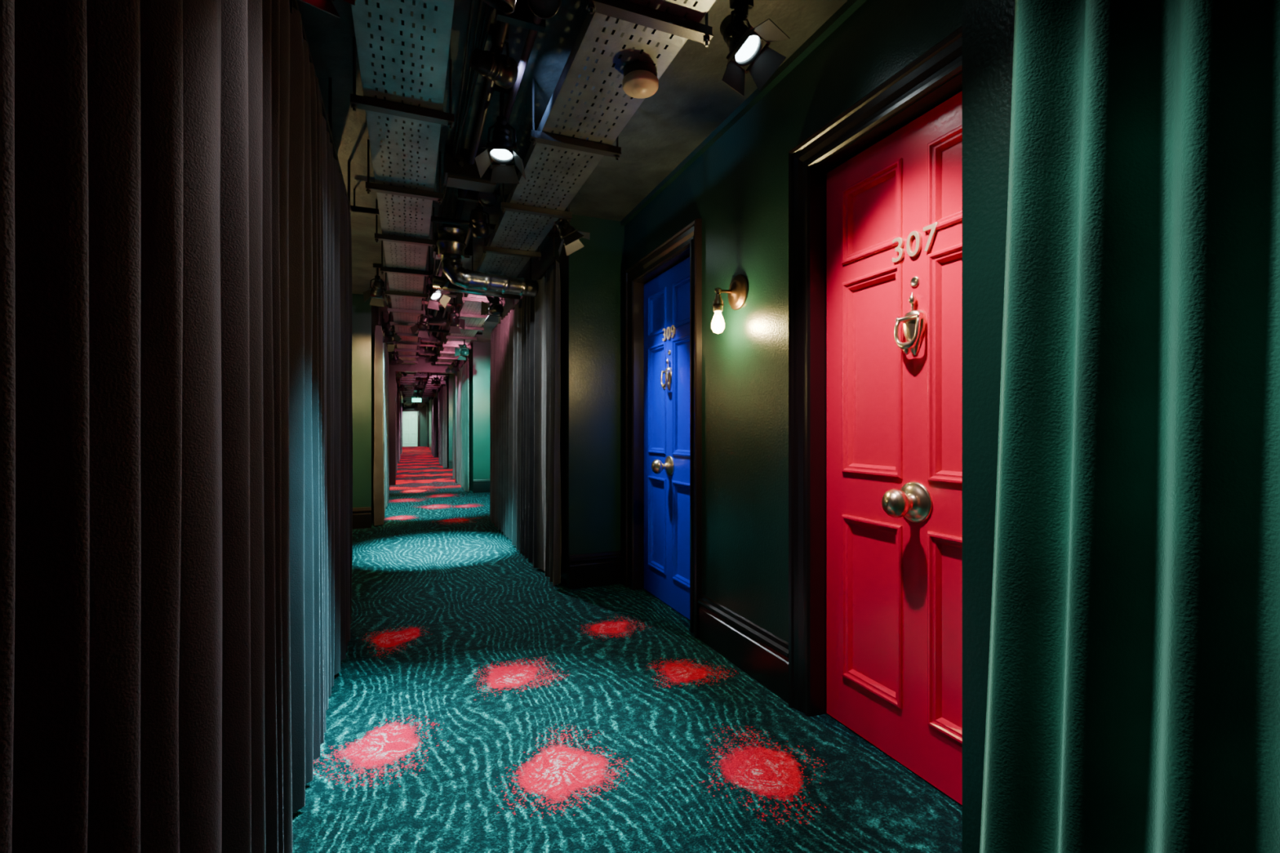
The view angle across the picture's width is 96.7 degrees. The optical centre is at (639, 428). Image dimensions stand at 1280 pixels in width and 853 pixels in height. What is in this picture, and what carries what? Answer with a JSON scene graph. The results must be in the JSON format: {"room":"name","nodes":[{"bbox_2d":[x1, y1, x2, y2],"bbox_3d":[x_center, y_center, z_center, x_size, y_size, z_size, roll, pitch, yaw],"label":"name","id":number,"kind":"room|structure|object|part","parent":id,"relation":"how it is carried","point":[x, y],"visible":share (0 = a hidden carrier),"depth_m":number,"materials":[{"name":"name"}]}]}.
{"room":"hotel corridor","nodes":[
{"label":"hotel corridor","id":0,"kind":"room"},
{"bbox_2d":[351,293,378,526],"bbox_3d":[-7.032,-0.180,15.708,0.430,2.520,37.600,0,0,-22],"label":"wall","id":1,"kind":"structure","parent":0,"point":[364,317],"depth_m":6.13,"materials":[{"name":"green paint"}]},
{"bbox_2d":[352,506,371,528],"bbox_3d":[-7.089,0.967,15.847,0.430,0.226,27.700,0,0,-22],"label":"baseboard","id":2,"kind":"structure","parent":1,"relation":"attached to","point":[362,517],"depth_m":6.11,"materials":[{"name":"black wood"}]},
{"bbox_2d":[401,403,426,446],"bbox_3d":[-13.303,-0.180,33.507,2.850,2.520,0.100,0,0,-22],"label":"wall","id":3,"kind":"structure","parent":0,"point":[422,410],"depth_m":33.62,"materials":[{"name":"green paint"}]},
{"bbox_2d":[402,411,417,446],"bbox_3d":[-13.480,0.057,33.346,0.810,2.034,0.055,0,0,-22],"label":"door slab","id":4,"kind":"structure","parent":3,"relation":"in","point":[409,418],"depth_m":33.33,"materials":[{"name":"green paint"}]},
{"bbox_2d":[401,409,419,446],"bbox_3d":[-13.464,0.001,33.306,1.036,2.158,0.141,0,0,-22],"label":"trim","id":5,"kind":"structure","parent":3,"relation":"attached to","point":[417,411],"depth_m":33.43,"materials":[{"name":"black wood"}]},
{"bbox_2d":[297,0,847,403],"bbox_3d":[-6.227,-1.490,16.144,2.850,0.100,37.800,0,0,-22],"label":"ceiling","id":6,"kind":"structure","parent":0,"point":[691,99],"depth_m":2.54,"materials":[{"name":"paint"}]},
{"bbox_2d":[0,0,352,852],"bbox_3d":[-0.961,-0.186,1.568,0.082,2.508,3.330,0,0,-22],"label":"curtain","id":7,"kind":"object","parent":6,"relation":"hanging from","point":[176,404],"visible":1,"depth_m":0.73,"materials":[{"name":"grey fabric"}]},
{"bbox_3d":[-0.960,-1.290,1.569,0.020,0.300,3.330,0,0,-22],"label":"rail","id":8,"kind":"part","parent":7,"relation":"part of","materials":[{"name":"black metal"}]},
{"bbox_2d":[299,0,355,17],"bbox_3d":[-0.927,-1.295,1.597,0.191,0.290,0.229,0,0,-43],"label":"spotlight","id":9,"kind":"object","parent":6,"relation":"hanging from","point":[326,6],"visible":1,"depth_m":1.58,"materials":[{"name":"black metal"}]},
{"bbox_2d":[363,263,387,306],"bbox_3d":[-2.321,-1.257,5.019,0.191,0.366,0.242,0,0,-35],"label":"spotlight","id":10,"kind":"object","parent":6,"relation":"hanging from","point":[376,291],"visible":1,"depth_m":4.99,"materials":[{"name":"black metal"}]},
{"bbox_2d":[373,306,389,525],"bbox_3d":[-3.375,-0.187,7.468,0.106,2.506,2.780,0,0,-23],"label":"curtain","id":11,"kind":"object","parent":6,"relation":"hanging from","point":[381,374],"visible":0.98,"depth_m":6.25,"materials":[{"name":"grey fabric"}]},
{"bbox_3d":[-3.368,-1.270,7.482,0.020,0.340,2.760,0,0,-22],"label":"rail","id":12,"kind":"part","parent":11,"relation":"part of","materials":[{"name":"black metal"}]},
{"bbox_2d":[382,303,401,342],"bbox_3d":[-2.900,-1.210,6.626,0.191,0.460,0.214,0,0,4],"label":"spotlight","id":13,"kind":"object","parent":6,"relation":"hanging from","point":[389,333],"visible":0.95,"depth_m":6.56,"materials":[{"name":"black metal"}]},
{"bbox_2d":[395,383,397,476],"bbox_3d":[-5.665,-0.188,13.129,0.109,2.505,2.768,0,0,-22],"label":"curtain","id":14,"kind":"object","parent":6,"relation":"hanging from","point":[396,384],"visible":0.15,"depth_m":13.72,"materials":[{"name":"grey fabric"}]},
{"bbox_2d":[389,340,404,364],"bbox_3d":[-4.027,-1.236,9.404,0.191,0.408,0.212,0,0,12],"label":"spotlight","id":15,"kind":"object","parent":6,"relation":"hanging from","point":[395,357],"visible":0.92,"depth_m":9.34,"materials":[{"name":"black metal"}]},
{"bbox_2d":[396,381,400,462],"bbox_3d":[-7.981,-0.187,18.781,0.108,2.506,2.781,0,0,-22],"label":"curtain","id":16,"kind":"object","parent":6,"relation":"hanging from","point":[397,392],"visible":0.95,"depth_m":17.68,"materials":[{"name":"grey fabric"}]},
{"bbox_2d":[400,392,402,453],"bbox_3d":[-10.273,-0.187,24.426,0.113,2.506,2.774,0,0,-22],"label":"curtain","id":17,"kind":"object","parent":6,"relation":"hanging from","point":[401,421],"visible":0.83,"depth_m":23.33,"materials":[{"name":"grey fabric"}]},
{"bbox_2d":[395,371,406,377],"bbox_3d":[-4.892,-1.236,11.646,0.191,0.409,0.213,0,0,2],"label":"spotlight","id":18,"kind":"object","parent":6,"relation":"hanging from","point":[399,373],"visible":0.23,"depth_m":11.58,"materials":[{"name":"black metal"}]},
{"bbox_2d":[350,0,454,407],"bbox_3d":[-6.629,-1.300,16.228,0.360,0.270,35.200,0,0,-22],"label":"cable tray","id":19,"kind":"object","parent":6,"relation":"hanging from","point":[389,106],"visible":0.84,"depth_m":2.29,"materials":[{"name":"black metal"}]},
{"bbox_2d":[399,377,407,391],"bbox_3d":[-6.647,-1.236,15.952,0.191,0.409,0.213,0,0,2],"label":"spotlight","id":20,"kind":"object","parent":6,"relation":"hanging from","point":[402,386],"visible":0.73,"depth_m":15.89,"materials":[{"name":"black metal"}]},
{"bbox_2d":[411,394,421,402],"bbox_3d":[-8.778,-1.225,22.363,0.360,0.430,0.045,0,0,-22],"label":"sign","id":21,"kind":"object","parent":6,"relation":"hanging from","point":[414,400],"visible":0.86,"depth_m":22.34,"materials":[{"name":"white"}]},
{"bbox_2d":[416,377,423,387],"bbox_3d":[-5.666,-1.236,14.681,0.191,0.407,0.209,0,0,-34],"label":"spotlight","id":22,"kind":"object","parent":6,"relation":"hanging from","point":[420,384],"visible":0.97,"depth_m":14.62,"materials":[{"name":"black metal"}]},
{"bbox_2d":[409,297,431,337],"bbox_3d":[-2.351,-1.206,6.143,0.191,0.467,0.239,0,0,-42],"label":"spotlight","id":23,"kind":"object","parent":6,"relation":"hanging from","point":[424,323],"visible":0.92,"depth_m":6.10,"materials":[{"name":"black metal"}]},
{"bbox_2d":[415,372,426,377],"bbox_3d":[-5.548,-1.361,14.444,0.275,0.153,0.180,0,0,-22],"label":"junction box","id":24,"kind":"object","parent":6,"relation":"attached to","point":[418,375],"visible":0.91,"depth_m":14.39,"materials":[{"name":"black metal"}]},
{"bbox_2d":[418,346,435,355],"bbox_3d":[-3.737,-1.361,9.999,0.275,0.153,0.180,0,0,-22],"label":"junction box","id":25,"kind":"object","parent":6,"relation":"attached to","point":[429,352],"visible":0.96,"depth_m":9.94,"materials":[{"name":"black metal"}]},
{"bbox_2d":[385,342,471,348],"bbox_3d":[-3.369,-1.371,9.102,1.290,0.138,0.034,0,0,-22],"label":"conduit pipe","id":26,"kind":"object","parent":6,"relation":"attached to","point":[421,344],"visible":0.25,"depth_m":9.09,"materials":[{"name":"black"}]},
{"bbox_2d":[420,331,440,343],"bbox_3d":[-3.133,-1.361,8.517,0.275,0.153,0.180,0,0,-22],"label":"junction box","id":27,"kind":"object","parent":6,"relation":"attached to","point":[433,339],"visible":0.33,"depth_m":8.47,"materials":[{"name":"black metal"}]},
{"bbox_2d":[381,297,481,307],"bbox_3d":[-2.123,-1.371,6.046,1.290,0.138,0.034,0,0,-22],"label":"conduit pipe","id":28,"kind":"object","parent":6,"relation":"attached to","point":[425,302],"visible":0.07,"depth_m":6.03,"materials":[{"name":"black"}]},
{"bbox_2d":[382,318,482,334],"bbox_3d":[-2.803,-1.371,7.713,1.290,0.138,0.034,0,0,-22],"label":"conduit pipe","id":29,"kind":"object","parent":6,"relation":"attached to","point":[429,330],"visible":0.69,"depth_m":7.72,"materials":[{"name":"black metal"}]},
{"bbox_2d":[431,392,436,457],"bbox_3d":[-8.060,-0.186,22.205,0.111,2.507,3.131,0,0,-22],"label":"curtain","id":30,"kind":"object","parent":6,"relation":"hanging from","point":[434,400],"visible":1,"depth_m":20.85,"materials":[{"name":"grey fabric"}]},
{"bbox_2d":[431,373,439,386],"bbox_3d":[-4.566,-1.187,12.738,0.192,0.505,0.241,0,0,-22],"label":"spotlight","id":31,"kind":"object","parent":6,"relation":"hanging from","point":[436,382],"visible":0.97,"depth_m":12.75,"materials":[{"name":"black metal"}]},
{"bbox_2d":[424,310,447,325],"bbox_3d":[-2.530,-1.361,7.036,0.275,0.153,0.180,0,0,-22],"label":"junction box","id":32,"kind":"object","parent":6,"relation":"attached to","point":[438,320],"visible":0.81,"depth_m":6.99,"materials":[{"name":"black metal"}]},
{"bbox_2d":[426,270,450,310],"bbox_3d":[-1.867,-1.267,5.206,0.235,0.347,0.191,0,0,35],"label":"spotlight","id":33,"kind":"object","parent":6,"relation":"hanging from","point":[435,295],"visible":0.75,"depth_m":5.22,"materials":[{"name":"black metal"}]},
{"bbox_2d":[438,375,445,384],"bbox_3d":[-4.665,-1.236,13.415,0.191,0.407,0.210,0,0,-35],"label":"spotlight","id":34,"kind":"object","parent":6,"relation":"hanging from","point":[442,378],"visible":0.66,"depth_m":13.36,"materials":[{"name":"black metal"}]},
{"bbox_2d":[438,383,447,467],"bbox_3d":[-5.753,-0.186,16.558,0.122,2.508,3.130,0,0,-22],"label":"curtain","id":35,"kind":"object","parent":6,"relation":"hanging from","point":[442,415],"visible":1,"depth_m":15.73,"materials":[{"name":"grey fabric"}]},
{"bbox_2d":[427,276,458,297],"bbox_3d":[-1.907,-1.361,5.508,0.275,0.153,0.180,0,0,-22],"label":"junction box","id":36,"kind":"object","parent":6,"relation":"attached to","point":[452,294],"visible":0.14,"depth_m":5.48,"materials":[{"name":"black metal"}]},
{"bbox_2d":[432,232,472,262],"bbox_3d":[-1.416,-1.361,4.304,0.275,0.153,0.180,0,0,-22],"label":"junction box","id":37,"kind":"object","parent":6,"relation":"attached to","point":[468,250],"visible":0.24,"depth_m":4.28,"materials":[{"name":"black metal"}]},
{"bbox_2d":[412,0,493,404],"bbox_3d":[-6.339,-1.395,16.152,0.083,0.042,35.701,0,0,-22],"label":"cable bundle","id":38,"kind":"object","parent":6,"relation":"attached to","point":[482,43],"visible":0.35,"depth_m":2.33,"materials":[{"name":"black rubber"}]},
{"bbox_2d":[439,278,467,291],"bbox_3d":[-1.453,-1.250,4.430,0.191,0.380,0.203,0,0,-29],"label":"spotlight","id":39,"kind":"object","parent":6,"relation":"hanging from","point":[451,286],"visible":0.07,"depth_m":4.35,"materials":[{"name":"black metal"}]},
{"bbox_2d":[448,360,459,371],"bbox_3d":[-3.354,-1.232,10.327,0.191,0.415,0.230,0,0,-40],"label":"spotlight","id":40,"kind":"object","parent":6,"relation":"hanging from","point":[455,363],"visible":0.7,"depth_m":10.28,"materials":[{"name":"black metal"}]},
{"bbox_2d":[350,188,559,238],"bbox_3d":[-1.150,-1.371,3.656,1.290,0.138,0.034,0,0,-22],"label":"conduit pipe","id":41,"kind":"object","parent":6,"relation":"attached to","point":[354,208],"visible":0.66,"depth_m":3.60,"materials":[{"name":"black metal"}]},
{"bbox_2d":[445,297,465,333],"bbox_3d":[-1.949,-1.225,6.031,0.194,0.431,0.243,0,0,-22],"label":"spotlight","id":42,"kind":"object","parent":6,"relation":"hanging from","point":[454,321],"visible":0.97,"depth_m":6.02,"materials":[{"name":"black metal"}]},
{"bbox_2d":[452,356,469,492],"bbox_3d":[-3.444,-0.188,10.913,0.141,2.505,3.142,0,0,-22],"label":"curtain","id":43,"kind":"object","parent":6,"relation":"hanging from","point":[463,375],"visible":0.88,"depth_m":10.06,"materials":[{"name":"grey fabric"}]},
{"bbox_3d":[-3.447,-1.270,10.911,0.020,0.340,3.130,0,0,-22],"label":"rail","id":44,"kind":"part","parent":43,"relation":"part of","materials":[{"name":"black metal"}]},
{"bbox_2d":[454,339,469,359],"bbox_3d":[-2.461,-1.197,7.874,0.191,0.487,0.243,0,0,-22],"label":"spotlight","id":45,"kind":"object","parent":6,"relation":"hanging from","point":[463,352],"visible":0.96,"depth_m":7.88,"materials":[{"name":"black metal"}]},
{"bbox_2d":[443,145,499,193],"bbox_3d":[-0.888,-1.361,3.007,0.275,0.153,0.180,0,0,-22],"label":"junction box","id":46,"kind":"object","parent":6,"relation":"attached to","point":[458,173],"visible":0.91,"depth_m":2.95,"materials":[{"name":"black metal"}]},
{"bbox_2d":[432,257,520,299],"bbox_3d":[-1.308,-1.255,4.585,0.684,0.370,0.102,0,0,-26],"label":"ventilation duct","id":47,"kind":"object","parent":6,"relation":"attached to","point":[437,281],"visible":0.31,"depth_m":4.54,"materials":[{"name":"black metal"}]},
{"bbox_2d":[468,202,490,238],"bbox_3d":[-0.966,-1.294,3.431,0.125,0.292,0.161,0,0,-22],"label":"spotlight","id":48,"kind":"object","parent":6,"relation":"hanging from","point":[480,229],"visible":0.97,"depth_m":3.41,"materials":[{"name":"black metal"}]},
{"bbox_2d":[414,0,545,403],"bbox_3d":[-6.091,-1.396,15.875,0.160,0.082,36.000,0,0,-22],"label":"track lighting","id":49,"kind":"object","parent":6,"relation":"hanging from","point":[522,16],"depth_m":2.26,"materials":[{"name":"black metal"}]},
{"bbox_2d":[436,222,538,297],"bbox_3d":[-1.070,-1.166,3.997,0.697,0.428,0.191,0,0,-35],"label":"ventilation duct","id":50,"kind":"object","parent":6,"relation":"attached to","point":[451,244],"visible":0.99,"depth_m":3.84,"materials":[{"name":"silver metal"}]},
{"bbox_2d":[477,184,501,207],"bbox_3d":[-0.840,-1.334,3.175,0.132,0.212,0.158,0,0,-22],"label":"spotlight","id":51,"kind":"object","parent":6,"relation":"hanging from","point":[486,199],"visible":0.47,"depth_m":3.15,"materials":[{"name":"black metal"}]},
{"bbox_2d":[480,260,503,322],"bbox_3d":[-1.263,-1.186,4.903,0.192,0.507,0.239,0,0,-22],"label":"spotlight","id":52,"kind":"object","parent":6,"relation":"hanging from","point":[494,308],"visible":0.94,"depth_m":4.92,"materials":[{"name":"black metal"}]},
{"bbox_2d":[470,24,518,88],"bbox_3d":[-0.527,-1.346,2.041,0.124,0.189,0.161,0,0,37],"label":"spotlight","id":53,"kind":"object","parent":6,"relation":"hanging from","point":[503,69],"visible":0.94,"depth_m":2.02,"materials":[{"name":"black metal"}]},
{"bbox_2d":[482,0,515,13],"bbox_3d":[-0.364,-1.266,1.472,0.120,0.347,0.130,0,0,-22],"label":"spotlight","id":54,"kind":"object","parent":6,"relation":"hanging from","point":[505,6],"visible":1,"depth_m":1.52,"materials":[{"name":"black metal"}]},
{"bbox_2d":[474,83,525,183],"bbox_3d":[-0.580,-1.253,2.374,0.191,0.375,0.208,0,0,-4],"label":"spotlight","id":55,"kind":"object","parent":6,"relation":"hanging from","point":[501,151],"visible":0.98,"depth_m":2.39,"materials":[{"name":"black metal"}]},
{"bbox_2d":[489,224,560,586],"bbox_3d":[-1.148,-0.186,5.257,0.112,2.507,3.136,0,0,-22],"label":"curtain","id":56,"kind":"object","parent":6,"relation":"hanging from","point":[525,371],"visible":0.99,"depth_m":4.46,"materials":[{"name":"grey fabric"}]},
{"bbox_3d":[-1.145,-1.270,5.262,0.020,0.340,3.130,0,0,-22],"label":"rail","id":57,"kind":"part","parent":56,"relation":"part of","materials":[{"name":"black metal"}]},
{"bbox_2d":[526,0,561,18],"bbox_3d":[-0.292,-1.374,1.776,0.133,0.192,0.152,0,0,-22],"label":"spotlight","id":58,"kind":"object","parent":6,"relation":"hanging from","point":[544,9],"visible":1,"depth_m":1.77,"materials":[{"name":"black metal"}]},
{"bbox_2d":[417,0,715,407],"bbox_3d":[-6.004,-1.300,16.483,0.390,0.270,35.200,0,0,-22],"label":"cable tray","id":59,"kind":"object","parent":6,"relation":"hanging from","point":[672,28],"visible":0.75,"depth_m":2.29,"materials":[{"name":"black metal"}]},
{"bbox_2d":[622,61,658,98],"bbox_3d":[0.001,-1.182,1.944,0.124,0.070,0.124,0,0,-22],"label":"smoke detector","id":60,"kind":"object","parent":59,"relation":"attached to","point":[640,80],"visible":1,"depth_m":1.91,"materials":[{"name":"beige plastic"}]},
{"bbox_2d":[554,189,590,256],"bbox_3d":[-0.409,-1.239,3.386,0.221,0.402,0.191,0,0,-5],"label":"spotlight","id":61,"kind":"object","parent":6,"relation":"hanging from","point":[570,237],"visible":0.73,"depth_m":3.35,"materials":[{"name":"black metal"}]},
{"bbox_2d":[720,0,790,96],"bbox_3d":[0.362,-1.293,1.875,0.224,0.293,0.191,0,0,45],"label":"spotlight","id":62,"kind":"object","parent":6,"relation":"hanging from","point":[744,42],"visible":1,"depth_m":1.89,"materials":[{"name":"black metal"}]},
{"bbox_2d":[979,0,1279,852],"bbox_3d":[0.783,-0.186,0.525,0.074,2.508,1.083,0,0,-21],"label":"curtain","id":63,"kind":"object","parent":6,"relation":"hanging from","point":[1133,693],"visible":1,"depth_m":0.79,"materials":[{"name":"green fabric"}]},
{"bbox_2d":[292,446,962,852],"bbox_3d":[-6.227,1.130,16.144,2.850,0.100,37.800,0,0,-22],"label":"floor","id":64,"kind":"structure","parent":0,"point":[477,704],"depth_m":2.01,"materials":[{"name":"carpet"}]},
{"bbox_2d":[426,0,1014,852],"bbox_3d":[-5.379,-0.180,16.381,0.400,2.520,37.600,0,0,-22],"label":"wall","id":65,"kind":"structure","parent":0,"point":[738,187],"depth_m":2.42,"materials":[{"name":"green paint"}]},
{"bbox_2d":[387,351,462,485],"bbox_3d":[-4.147,-0.177,11.020,1.355,2.515,0.140,0,0,-22],"label":"trim","id":66,"kind":"structure","parent":65,"relation":"attached to","point":[427,364],"depth_m":10.77,"materials":[{"name":"black wood"}]},
{"bbox_2d":[426,443,788,703],"bbox_3d":[-5.494,0.967,16.664,0.400,0.226,33.430,0,0,-22],"label":"baseboard","id":67,"kind":"structure","parent":65,"relation":"attached to","point":[757,652],"depth_m":2.67,"materials":[{"name":"black wood"}]},
{"bbox_2d":[625,218,702,638],"bbox_3d":[0.155,0.001,3.421,0.141,2.158,1.036,0,0,-22],"label":"trim","id":68,"kind":"structure","parent":65,"relation":"attached to","point":[691,236],"depth_m":3.65,"materials":[{"name":"black wood"}]},
{"bbox_2d":[644,257,689,619],"bbox_3d":[0.195,0.057,3.438,0.055,2.034,0.810,0,0,-22],"label":"door","id":69,"kind":"structure","parent":65,"relation":"in","point":[667,295],"depth_m":3.47,"materials":[{"name":"blue wood"}]},
{"bbox_2d":[651,350,674,476],"bbox_3d":[0.127,-0.088,3.410,0.112,0.765,0.128,0,0,-22],"label":"hardware piece","id":70,"kind":"object","parent":69,"relation":"attached to","point":[657,466],"depth_m":3.40,"materials":[{"name":"silver metal"}]},
{"bbox_2d":[662,324,675,341],"bbox_3d":[0.173,-0.572,3.427,0.010,0.078,0.166,0,0,-22],"label":"door number","id":71,"kind":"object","parent":69,"relation":"attached to","point":[667,334],"depth_m":3.41,"materials":[{"name":"silver metal"}]},
{"bbox_2d":[711,274,747,333],"bbox_3d":[0.387,-0.562,2.576,0.139,0.275,0.160,0,0,-22],"label":"wall lamp","id":72,"kind":"object","parent":65,"relation":"attached to","point":[737,292],"visible":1,"depth_m":2.56,"materials":[{"name":"brown metal"}]},
{"bbox_3d":[0.351,-0.476,2.562,0.062,0.103,0.062,0,0,-22],"label":"bulb glass","id":73,"kind":"part","parent":72,"relation":"part of","materials":[{"name":"white glass"}]},
{"bbox_3d":[0.389,-0.613,2.577,0.134,0.175,0.160,0,0,-22],"label":"arm and socket","id":74,"kind":"part","parent":72,"relation":"part of","materials":[{"name":"brown metal"}]},
{"bbox_2d":[620,0,866,226],"bbox_3d":[-1.870,-1.425,8.260,0.030,0.030,15.130,0,0,-22],"label":"trim","id":75,"kind":"structure","parent":65,"relation":"attached to","point":[849,7],"depth_m":2.41,"materials":[{"name":"green paint"}]},
{"bbox_2d":[788,25,962,716],"bbox_3d":[0.832,0.001,1.759,0.141,2.158,1.036,0,0,-22],"label":"trim","id":76,"kind":"structure","parent":65,"relation":"attached to","point":[807,185],"depth_m":2.14,"materials":[{"name":"black wood"}]},
{"bbox_2d":[826,90,962,805],"bbox_3d":[0.872,0.057,1.775,0.055,2.034,0.810,0,0,-22],"label":"door","id":77,"kind":"structure","parent":65,"relation":"in","point":[895,417],"depth_m":1.84,"materials":[{"name":"red wood"}]},
{"bbox_2d":[881,275,932,523],"bbox_3d":[0.804,-0.088,1.748,0.112,0.765,0.128,0,0,-22],"label":"hardware piece","id":78,"kind":"object","parent":77,"relation":"attached to","point":[913,502],"depth_m":1.74,"materials":[{"name":"silver metal"}]},
{"bbox_2d":[892,222,939,262],"bbox_3d":[0.852,-0.572,1.763,0.010,0.078,0.170,0,0,-22],"label":"house number","id":79,"kind":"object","parent":77,"relation":"attached to","point":[918,239],"depth_m":1.76,"materials":[{"name":"silver metal"}]}
]}

